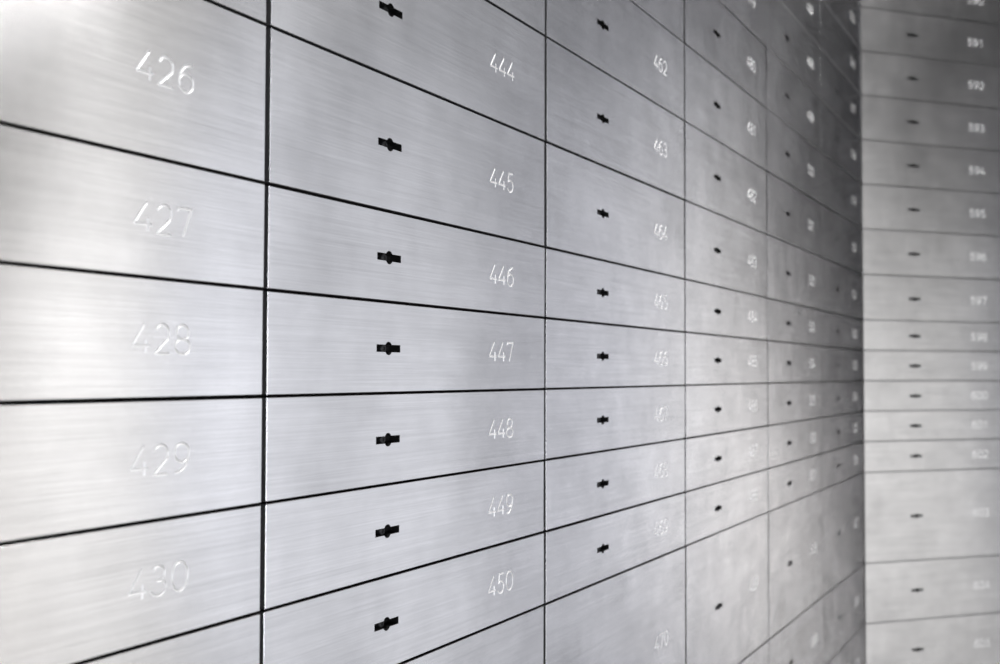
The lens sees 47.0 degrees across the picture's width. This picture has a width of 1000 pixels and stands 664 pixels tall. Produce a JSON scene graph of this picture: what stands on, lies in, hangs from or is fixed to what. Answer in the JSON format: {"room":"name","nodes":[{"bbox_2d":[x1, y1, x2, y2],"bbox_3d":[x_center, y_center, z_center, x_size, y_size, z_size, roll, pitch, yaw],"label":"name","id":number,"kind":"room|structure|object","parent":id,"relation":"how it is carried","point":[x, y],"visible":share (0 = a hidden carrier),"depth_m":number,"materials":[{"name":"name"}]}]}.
{"room":"bank vault","nodes":[
{"label":"bank vault","id":0,"kind":"room"},
{"bbox_2d":[0,288,853,403],"bbox_3d":[-0.422,-0.038,0.071,0.105,2.900,4.098,-1,-2,28],"label":"wall","id":1,"kind":"structure","parent":0,"point":[318,394],"depth_m":0.56,"materials":[{"name":"metal"}]},
{"bbox_2d":[0,505,260,663],"bbox_3d":[-0.184,0.098,0.394,0.014,0.048,0.296,-1,-2,28],"label":"box","id":2,"kind":"object","parent":1,"relation":"attached to","point":[71,597],"visible":0.99,"depth_m":0.45,"materials":[{"name":"metal"}]},
{"bbox_2d":[0,398,261,541],"bbox_3d":[-0.183,0.049,0.396,0.014,0.048,0.296,-1,-2,28],"label":"box","id":3,"kind":"object","parent":1,"relation":"attached to","point":[66,466],"visible":1,"depth_m":0.45,"materials":[{"name":"metal"}]},
{"bbox_2d":[0,264,262,400],"bbox_3d":[-0.183,0.000,0.398,0.014,0.048,0.296,-1,-2,28],"label":"box","id":4,"kind":"object","parent":1,"relation":"attached to","point":[64,334],"visible":1,"depth_m":0.45,"materials":[{"name":"metal"}]},
{"bbox_2d":[0,125,264,287],"bbox_3d":[-0.183,-0.049,0.399,0.014,0.048,0.296,-1,-2,28],"label":"box","id":5,"kind":"object","parent":1,"relation":"attached to","point":[66,205],"visible":0.99,"depth_m":0.45,"materials":[{"name":"metal"}]},
{"bbox_2d":[0,0,265,181],"bbox_3d":[-0.183,-0.110,0.402,0.014,0.072,0.296,-1,-2,28],"label":"box","id":6,"kind":"object","parent":1,"relation":"attached to","point":[178,82],"visible":0.99,"depth_m":0.46,"materials":[{"name":"metal"}]},
{"bbox_2d":[72,613,259,663],"bbox_3d":[-0.184,0.147,0.393,0.014,0.048,0.296,-1,-2,28],"label":"box","id":7,"kind":"object","parent":1,"relation":"attached to","point":[236,640],"visible":0.67,"depth_m":0.49,"materials":[{"name":"metal"}]},
{"bbox_2d":[204,0,265,23],"bbox_3d":[-0.183,-0.184,0.404,0.014,0.072,0.296,-1,-2,28],"label":"box","id":8,"kind":"object","parent":1,"relation":"attached to","point":[254,10],"visible":0.67,"depth_m":0.52,"materials":[{"name":"metal"}]},
{"bbox_2d":[245,390,543,501],"bbox_3d":[-0.045,0.059,0.662,0.014,0.048,0.296,-1,-2,28],"label":"box","id":9,"kind":"object","parent":1,"relation":"attached to","point":[310,445],"visible":0.99,"depth_m":0.62,"materials":[{"name":"metal"}]},
{"bbox_2d":[244,186,544,316],"bbox_3d":[-0.044,-0.039,0.665,0.014,0.048,0.296,-1,-2,28],"label":"box","id":10,"kind":"object","parent":1,"relation":"attached to","point":[314,245],"visible":1,"depth_m":0.62,"materials":[{"name":"metal"}]},
{"bbox_2d":[248,461,543,608],"bbox_3d":[-0.045,0.108,0.660,0.014,0.048,0.296,-1,-2,28],"label":"box","id":11,"kind":"object","parent":1,"relation":"attached to","point":[311,545],"visible":1,"depth_m":0.62,"materials":[{"name":"metal"}]},
{"bbox_2d":[254,533,543,663],"bbox_3d":[-0.045,0.157,0.658,0.014,0.048,0.296,-1,-2,28],"label":"box","id":12,"kind":"object","parent":1,"relation":"attached to","point":[397,617],"visible":1,"depth_m":0.63,"materials":[{"name":"metal"}]},
{"bbox_2d":[256,28,543,245],"bbox_3d":[-0.044,-0.100,0.667,0.015,0.072,0.296,-1,-2,27],"label":"box","id":13,"kind":"object","parent":1,"relation":"attached to","point":[337,128],"visible":1,"depth_m":0.62,"materials":[{"name":"metal"}]},
{"bbox_2d":[262,291,543,394],"bbox_3d":[-0.044,0.010,0.663,0.015,0.048,0.296,-1,-2,28],"label":"box","id":14,"kind":"object","parent":1,"relation":"attached to","point":[311,344],"visible":1,"depth_m":0.62,"materials":[{"name":"metal"}]},
{"bbox_2d":[262,0,544,140],"bbox_3d":[-0.044,-0.174,0.670,0.014,0.072,0.296,-1,-2,28],"label":"box","id":15,"kind":"object","parent":1,"relation":"attached to","point":[473,56],"visible":1,"depth_m":0.67,"materials":[{"name":"metal"}]},
{"bbox_2d":[398,606,543,663],"bbox_3d":[-0.045,0.254,0.655,0.014,0.144,0.296,-1,-2,28],"label":"box","id":16,"kind":"object","parent":1,"relation":"attached to","point":[517,639],"visible":0.8,"depth_m":0.73,"materials":[{"name":"metal"}]},
{"bbox_2d":[485,0,544,34],"bbox_3d":[-0.044,-0.247,0.672,0.014,0.072,0.296,-1,-2,28],"label":"box","id":17,"kind":"object","parent":1,"relation":"attached to","point":[531,13],"visible":0.67,"depth_m":0.78,"materials":[{"name":"metal"}]},
{"bbox_2d":[531,249,683,330],"bbox_3d":[0.095,-0.029,0.932,0.014,0.047,0.298,-1,-2,28],"label":"box","id":18,"kind":"object","parent":1,"relation":"attached to","point":[576,288],"visible":0.99,"depth_m":0.90,"materials":[{"name":"metal"}]},
{"bbox_2d":[536,439,684,529],"bbox_3d":[0.094,0.117,0.926,0.014,0.048,0.298,-1,-2,28],"label":"box","id":19,"kind":"object","parent":1,"relation":"attached to","point":[577,487],"visible":1,"depth_m":0.89,"materials":[{"name":"metal"}]},
{"bbox_2d":[536,386,684,458],"bbox_3d":[0.095,0.069,0.928,0.014,0.047,0.298,-1,-2,28],"label":"box","id":20,"kind":"object","parent":1,"relation":"attached to","point":[576,420],"visible":1,"depth_m":0.90,"materials":[{"name":"metal"}]},
{"bbox_2d":[537,143,683,277],"bbox_3d":[0.095,-0.090,0.934,0.014,0.072,0.298,-1,-2,28],"label":"box","id":21,"kind":"object","parent":1,"relation":"attached to","point":[592,210],"visible":1,"depth_m":0.90,"materials":[{"name":"metal"}]},
{"bbox_2d":[538,493,684,602],"bbox_3d":[0.094,0.167,0.925,0.014,0.048,0.298,-1,-2,28],"label":"box","id":22,"kind":"object","parent":1,"relation":"attached to","point":[579,554],"visible":0.99,"depth_m":0.89,"materials":[{"name":"metal"}]},
{"bbox_2d":[539,547,684,663],"bbox_3d":[0.094,0.264,0.921,0.014,0.144,0.298,-1,-2,28],"label":"box","id":23,"kind":"object","parent":1,"relation":"attached to","point":[636,614],"visible":1,"depth_m":0.92,"materials":[{"name":"metal"}]},
{"bbox_2d":[541,38,683,198],"bbox_3d":[0.095,-0.164,0.936,0.015,0.072,0.298,-1,-2,27],"label":"box","id":24,"kind":"object","parent":1,"relation":"attached to","point":[590,115],"visible":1,"depth_m":0.90,"materials":[{"name":"metal"}]},
{"bbox_2d":[542,0,683,119],"bbox_3d":[0.096,-0.237,0.939,0.014,0.072,0.298,-1,-2,28],"label":"box","id":25,"kind":"object","parent":1,"relation":"attached to","point":[617,38],"visible":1,"depth_m":0.94,"materials":[{"name":"metal"}]},
{"bbox_2d":[544,319,684,387],"bbox_3d":[0.095,0.020,0.930,0.014,0.048,0.298,-1,-2,28],"label":"box","id":26,"kind":"object","parent":1,"relation":"attached to","point":[576,354],"visible":1,"depth_m":0.90,"materials":[{"name":"metal"}]},
{"bbox_2d":[630,0,683,41],"bbox_3d":[0.096,-0.310,0.941,0.014,0.071,0.298,-1,-2,28],"label":"box","id":27,"kind":"object","parent":1,"relation":"attached to","point":[669,14],"visible":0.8,"depth_m":1.03,"materials":[{"name":"metal"}]},
{"bbox_2d":[672,280,766,339],"bbox_3d":[0.234,-0.019,1.197,0.014,0.047,0.293,-1,-2,28],"label":"box","id":28,"kind":"object","parent":1,"relation":"attached to","point":[708,310],"visible":1,"depth_m":1.17,"materials":[{"name":"metal"}]},
{"bbox_2d":[678,201,766,296],"bbox_3d":[0.234,-0.081,1.199,0.014,0.072,0.293,-1,-2,28],"label":"box","id":29,"kind":"object","parent":1,"relation":"attached to","point":[721,252],"visible":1,"depth_m":1.17,"materials":[{"name":"metal"}]},
{"bbox_2d":[680,469,767,544],"bbox_3d":[0.233,0.177,1.190,0.014,0.048,0.293,-1,-2,28],"label":"box","id":30,"kind":"object","parent":1,"relation":"attached to","point":[710,509],"visible":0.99,"depth_m":1.16,"materials":[{"name":"metal"}]},
{"bbox_2d":[680,426,767,490],"bbox_3d":[0.233,0.128,1.191,0.014,0.048,0.293,-1,-2,28],"label":"box","id":31,"kind":"object","parent":1,"relation":"attached to","point":[712,458],"visible":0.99,"depth_m":1.17,"materials":[{"name":"metal"}]},
{"bbox_2d":[681,122,766,233],"bbox_3d":[0.234,-0.154,1.201,0.014,0.072,0.293,-1,-2,28],"label":"box","id":32,"kind":"object","parent":1,"relation":"attached to","point":[718,180],"visible":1,"depth_m":1.18,"materials":[{"name":"metal"}]},
{"bbox_2d":[683,44,765,169],"bbox_3d":[0.234,-0.228,1.204,0.014,0.072,0.293,-1,-2,28],"label":"box","id":33,"kind":"object","parent":1,"relation":"attached to","point":[714,105],"visible":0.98,"depth_m":1.18,"materials":[{"name":"metal"}]},
{"bbox_2d":[683,0,765,106],"bbox_3d":[0.234,-0.300,1.206,0.014,0.071,0.293,-1,-2,28],"label":"box","id":34,"kind":"object","parent":1,"relation":"attached to","point":[711,30],"visible":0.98,"depth_m":1.19,"materials":[{"name":"metal"}]},
{"bbox_2d":[682,512,768,663],"bbox_3d":[0.233,0.274,1.186,0.015,0.144,0.293,-1,-2,28],"label":"box","id":35,"kind":"object","parent":1,"relation":"attached to","point":[726,570],"visible":0.99,"depth_m":1.17,"materials":[{"name":"metal"}]},
{"bbox_2d":[685,384,767,436],"bbox_3d":[0.233,0.078,1.193,0.014,0.048,0.293,-1,-2,28],"label":"box","id":36,"kind":"object","parent":1,"relation":"attached to","point":[709,409],"visible":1,"depth_m":1.17,"materials":[{"name":"metal"}]},
{"bbox_2d":[685,333,767,383],"bbox_3d":[0.233,0.029,1.195,0.014,0.048,0.293,-1,-2,28],"label":"box","id":37,"kind":"object","parent":1,"relation":"attached to","point":[709,359],"visible":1,"depth_m":1.17,"materials":[{"name":"metal"}]},
{"bbox_2d":[719,0,765,44],"bbox_3d":[0.235,-0.373,1.209,0.014,0.072,0.293,-1,-2,28],"label":"box","id":38,"kind":"object","parent":1,"relation":"attached to","point":[751,13],"visible":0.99,"depth_m":1.28,"materials":[{"name":"metal"}]},
{"bbox_2d":[738,641,768,663],"bbox_3d":[0.232,0.394,1.182,0.014,0.094,0.293,-1,-2,28],"label":"box","id":39,"kind":"object","parent":1,"relation":"attached to","point":[760,655],"visible":0.67,"depth_m":1.27,"materials":[{"name":"metal"}]},
{"bbox_2d":[762,299,821,345],"bbox_3d":[0.370,-0.010,1.458,0.014,0.047,0.290,-1,-2,28],"label":"box","id":40,"kind":"object","parent":1,"relation":"attached to","point":[786,323],"visible":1,"depth_m":1.44,"materials":[{"name":"metal"}]},
{"bbox_2d":[762,235,821,309],"bbox_3d":[0.370,-0.071,1.460,0.014,0.072,0.290,-1,-2,28],"label":"box","id":41,"kind":"object","parent":1,"relation":"attached to","point":[794,274],"visible":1,"depth_m":1.44,"materials":[{"name":"metal"}]},
{"bbox_2d":[764,0,820,98],"bbox_3d":[0.371,-0.364,1.471,0.014,0.072,0.290,-1,-2,28],"label":"box","id":42,"kind":"object","parent":1,"relation":"attached to","point":[786,38],"visible":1,"depth_m":1.45,"materials":[{"name":"metal"}]},
{"bbox_2d":[763,382,822,424],"bbox_3d":[0.370,0.088,1.455,0.014,0.047,0.290,-1,-2,28],"label":"box","id":43,"kind":"object","parent":1,"relation":"attached to","point":[786,402],"visible":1,"depth_m":1.43,"materials":[{"name":"metal"}]},
{"bbox_2d":[765,172,820,256],"bbox_3d":[0.370,-0.145,1.463,0.015,0.072,0.290,-1,-2,27],"label":"box","id":44,"kind":"object","parent":1,"relation":"attached to","point":[793,218],"visible":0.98,"depth_m":1.44,"materials":[{"name":"metal"}]},
{"bbox_2d":[765,109,820,202],"bbox_3d":[0.371,-0.218,1.465,0.014,0.072,0.290,-1,-2,28],"label":"box","id":45,"kind":"object","parent":1,"relation":"attached to","point":[790,158],"visible":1,"depth_m":1.44,"materials":[{"name":"metal"}]},
{"bbox_2d":[765,47,820,150],"bbox_3d":[0.371,-0.291,1.468,0.014,0.071,0.290,-1,-2,28],"label":"box","id":46,"kind":"object","parent":1,"relation":"attached to","point":[788,98],"visible":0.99,"depth_m":1.45,"materials":[{"name":"metal"}]},
{"bbox_2d":[765,418,822,467],"bbox_3d":[0.370,0.137,1.453,0.014,0.048,0.290,-1,-2,28],"label":"box","id":47,"kind":"object","parent":1,"relation":"attached to","point":[794,440],"visible":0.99,"depth_m":1.43,"materials":[{"name":"metal"}]},
{"bbox_2d":[767,341,821,381],"bbox_3d":[0.370,0.039,1.456,0.014,0.048,0.290,0,-2,28],"label":"box","id":48,"kind":"object","parent":1,"relation":"attached to","point":[786,362],"visible":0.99,"depth_m":1.43,"materials":[{"name":"metal"}]},
{"bbox_2d":[767,454,822,510],"bbox_3d":[0.369,0.186,1.451,0.014,0.048,0.290,-1,-2,28],"label":"box","id":49,"kind":"object","parent":1,"relation":"attached to","point":[791,481],"visible":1,"depth_m":1.43,"materials":[{"name":"metal"}]},
{"bbox_2d":[767,597,823,663],"bbox_3d":[0.369,0.404,1.444,0.014,0.094,0.290,-1,-2,28],"label":"box","id":50,"kind":"object","parent":1,"relation":"attached to","point":[801,641],"visible":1,"depth_m":1.46,"materials":[{"name":"metal"}]},
{"bbox_2d":[767,490,823,637],"bbox_3d":[0.369,0.283,1.448,0.014,0.144,0.290,-1,-2,28],"label":"box","id":51,"kind":"object","parent":1,"relation":"attached to","point":[795,528],"visible":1,"depth_m":1.43,"materials":[{"name":"metal"}]},
{"bbox_2d":[779,0,819,46],"bbox_3d":[0.371,-0.436,1.473,0.014,0.071,0.290,-1,-2,28],"label":"box","id":52,"kind":"object","parent":1,"relation":"attached to","point":[806,12],"visible":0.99,"depth_m":1.53,"materials":[{"name":"metal"}]},
{"bbox_2d":[819,153,860,227],"bbox_3d":[0.509,-0.208,1.729,0.014,0.072,0.299,-1,-2,28],"label":"box","id":53,"kind":"object","parent":1,"relation":"attached to","point":[840,192],"visible":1,"depth_m":1.71,"materials":[{"name":"metal"}]},
{"bbox_2d":[820,0,859,93],"bbox_3d":[0.509,-0.426,1.737,0.014,0.071,0.299,-1,-2,28],"label":"box","id":54,"kind":"object","parent":1,"relation":"attached to","point":[835,42],"visible":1,"depth_m":1.72,"materials":[{"name":"metal"}]},
{"bbox_2d":[818,412,862,451],"bbox_3d":[0.507,0.147,1.717,0.014,0.048,0.299,-1,-2,28],"label":"box","id":55,"kind":"object","parent":1,"relation":"attached to","point":[840,430],"visible":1,"depth_m":1.70,"materials":[{"name":"metal"}]},
{"bbox_2d":[819,258,861,318],"bbox_3d":[0.508,-0.061,1.724,0.014,0.072,0.299,-1,-2,28],"label":"box","id":56,"kind":"object","parent":1,"relation":"attached to","point":[841,286],"visible":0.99,"depth_m":1.71,"materials":[{"name":"metal"}]},
{"bbox_2d":[820,101,860,182],"bbox_3d":[0.509,-0.281,1.732,0.014,0.071,0.299,-1,-2,28],"label":"box","id":57,"kind":"object","parent":1,"relation":"attached to","point":[840,144],"visible":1,"depth_m":1.71,"materials":[{"name":"metal"}]},
{"bbox_2d":[820,49,860,138],"bbox_3d":[0.509,-0.354,1.734,0.014,0.072,0.299,-1,-2,28],"label":"box","id":58,"kind":"object","parent":1,"relation":"attached to","point":[838,94],"visible":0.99,"depth_m":1.72,"materials":[{"name":"metal"}]},
{"bbox_2d":[821,311,861,349],"bbox_3d":[0.508,0.000,1.722,0.015,0.047,0.299,-1,-2,27],"label":"box","id":59,"kind":"object","parent":1,"relation":"attached to","point":[838,331],"visible":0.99,"depth_m":1.70,"materials":[{"name":"metal"}]},
{"bbox_2d":[821,205,861,273],"bbox_3d":[0.508,-0.135,1.727,0.014,0.072,0.299,-1,-2,28],"label":"box","id":60,"kind":"object","parent":1,"relation":"attached to","point":[841,240],"visible":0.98,"depth_m":1.71,"materials":[{"name":"metal"}]},
{"bbox_2d":[823,0,859,49],"bbox_3d":[0.510,-0.499,1.740,0.014,0.071,0.299,-1,-2,28],"label":"box","id":61,"kind":"object","parent":1,"relation":"attached to","point":[847,12],"visible":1,"depth_m":1.78,"materials":[{"name":"metal"}]},
{"bbox_2d":[820,442,863,487],"bbox_3d":[0.507,0.196,1.715,0.014,0.048,0.299,-1,-2,28],"label":"box","id":62,"kind":"object","parent":1,"relation":"attached to","point":[840,464],"visible":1,"depth_m":1.70,"materials":[{"name":"metal"}]},
{"bbox_2d":[821,473,863,594],"bbox_3d":[0.507,0.293,1.712,0.014,0.144,0.299,-1,-2,28],"label":"box","id":63,"kind":"object","parent":1,"relation":"attached to","point":[843,501],"visible":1,"depth_m":1.69,"materials":[{"name":"metal"}]},
{"bbox_2d":[822,381,862,416],"bbox_3d":[0.508,0.098,1.718,0.014,0.048,0.299,-1,-2,28],"label":"box","id":64,"kind":"object","parent":1,"relation":"attached to","point":[841,397],"visible":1,"depth_m":1.70,"materials":[{"name":"metal"}]},
{"bbox_2d":[822,347,862,380],"bbox_3d":[0.508,0.049,1.720,0.015,0.048,0.299,-1,-2,27],"label":"box","id":65,"kind":"object","parent":1,"relation":"attached to","point":[838,364],"visible":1,"depth_m":1.70,"materials":[{"name":"metal"}]},
{"bbox_2d":[822,564,863,663],"bbox_3d":[0.507,0.413,1.707,0.015,0.094,0.299,-1,-2,27],"label":"box","id":66,"kind":"object","parent":1,"relation":"attached to","point":[844,603],"visible":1,"depth_m":1.69,"materials":[{"name":"metal"}]},
{"bbox_2d":[827,625,864,663],"bbox_3d":[0.506,0.509,1.704,0.014,0.095,0.299,-1,-2,28],"label":"box","id":67,"kind":"object","parent":1,"relation":"attached to","point":[853,651],"visible":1,"depth_m":1.75,"materials":[{"name":"metal"}]},
{"bbox_2d":[854,275,999,471],"bbox_3d":[1.689,0.049,2.323,2.400,2.900,0.105,1,-2,-20],"label":"wall","id":68,"kind":"structure","parent":0,"point":[881,275],"depth_m":1.91,"materials":[{"name":"metal"}]},
{"bbox_2d":[859,410,999,440],"bbox_3d":[0.722,0.154,1.905,0.296,0.048,0.014,1,-2,-20],"label":"box","id":69,"kind":"object","parent":68,"relation":"attached to","point":[934,424],"visible":1,"depth_m":1.89,"materials":[{"name":"metal"}]},
{"bbox_2d":[859,275,999,322],"bbox_3d":[0.723,-0.054,1.912,0.296,0.072,0.014,1,-2,-20],"label":"box","id":70,"kind":"object","parent":68,"relation":"attached to","point":[894,298],"visible":1,"depth_m":1.90,"materials":[{"name":"metal"}]},
{"bbox_2d":[860,140,999,193],"bbox_3d":[0.724,-0.274,1.920,0.297,0.071,0.014,1,-2,-20],"label":"box","id":71,"kind":"object","parent":68,"relation":"attached to","point":[882,163],"visible":0.99,"depth_m":1.91,"materials":[{"name":"metal"}]},
{"bbox_2d":[860,95,999,151],"bbox_3d":[0.724,-0.346,1.923,0.296,0.072,0.014,1,-2,-20],"label":"box","id":72,"kind":"object","parent":68,"relation":"attached to","point":[883,119],"visible":1,"depth_m":1.91,"materials":[{"name":"metal"}]},
{"bbox_2d":[860,51,999,108],"bbox_3d":[0.724,-0.419,1.925,0.296,0.071,0.014,1,-2,-20],"label":"box","id":73,"kind":"object","parent":68,"relation":"attached to","point":[881,75],"visible":0.98,"depth_m":1.91,"materials":[{"name":"metal"}]},
{"bbox_2d":[860,7,999,66],"bbox_3d":[0.724,-0.491,1.928,0.296,0.071,0.014,1,-2,-20],"label":"box","id":74,"kind":"object","parent":68,"relation":"attached to","point":[881,31],"visible":1,"depth_m":1.92,"materials":[{"name":"metal"}]},
{"bbox_2d":[860,0,999,24],"bbox_3d":[0.725,-0.564,1.930,0.296,0.071,0.014,1,-2,-20],"label":"box","id":75,"kind":"object","parent":68,"relation":"attached to","point":[979,11],"visible":0.99,"depth_m":1.93,"materials":[{"name":"metal"}]},
{"bbox_2d":[861,229,999,279],"bbox_3d":[0.723,-0.128,1.915,0.296,0.072,0.014,1,-2,-20],"label":"box","id":76,"kind":"object","parent":68,"relation":"attached to","point":[884,252],"visible":1,"depth_m":1.90,"materials":[{"name":"metal"}]},
{"bbox_2d":[861,184,999,236],"bbox_3d":[0.724,-0.201,1.918,0.296,0.072,0.014,1,-2,-20],"label":"box","id":77,"kind":"object","parent":68,"relation":"attached to","point":[890,208],"visible":1,"depth_m":1.91,"materials":[{"name":"metal"}]},
{"bbox_2d":[862,351,999,379],"bbox_3d":[0.723,0.056,1.909,0.297,0.048,0.014,1,-2,-20],"label":"box","id":78,"kind":"object","parent":68,"relation":"attached to","point":[876,365],"visible":1,"depth_m":1.90,"materials":[{"name":"metal"}]},
{"bbox_2d":[862,320,999,350],"bbox_3d":[0.723,0.007,1.910,0.296,0.047,0.014,1,-2,-20],"label":"box","id":79,"kind":"object","parent":68,"relation":"attached to","point":[876,335],"visible":1,"depth_m":1.90,"materials":[{"name":"metal"}]},
{"bbox_2d":[863,468,999,562],"bbox_3d":[0.722,0.300,1.900,0.296,0.144,0.014,1,-2,-20],"label":"box","id":80,"kind":"object","parent":68,"relation":"attached to","point":[950,513],"visible":0.99,"depth_m":1.89,"materials":[{"name":"metal"}]},
{"bbox_2d":[863,439,999,471],"bbox_3d":[0.722,0.203,1.903,0.296,0.048,0.015,1,-2,-20],"label":"box","id":81,"kind":"object","parent":68,"relation":"attached to","point":[878,456],"visible":1,"depth_m":1.89,"materials":[{"name":"metal"}]},
{"bbox_2d":[863,381,999,410],"bbox_3d":[0.723,0.105,1.907,0.297,0.048,0.014,1,-2,-20],"label":"box","id":82,"kind":"object","parent":68,"relation":"attached to","point":[877,395],"visible":1,"depth_m":1.90,"materials":[{"name":"metal"}]},
{"bbox_2d":[864,612,999,663],"bbox_3d":[0.721,0.517,1.892,0.296,0.095,0.014,1,-2,-20],"label":"box","id":83,"kind":"object","parent":68,"relation":"attached to","point":[971,638],"visible":1,"depth_m":1.88,"materials":[{"name":"metal"}]},
{"bbox_2d":[864,554,999,622],"bbox_3d":[0.721,0.421,1.896,0.296,0.094,0.014,1,-2,-20],"label":"box","id":84,"kind":"object","parent":68,"relation":"attached to","point":[955,586],"visible":1,"depth_m":1.88,"materials":[{"name":"metal"}]}
]}

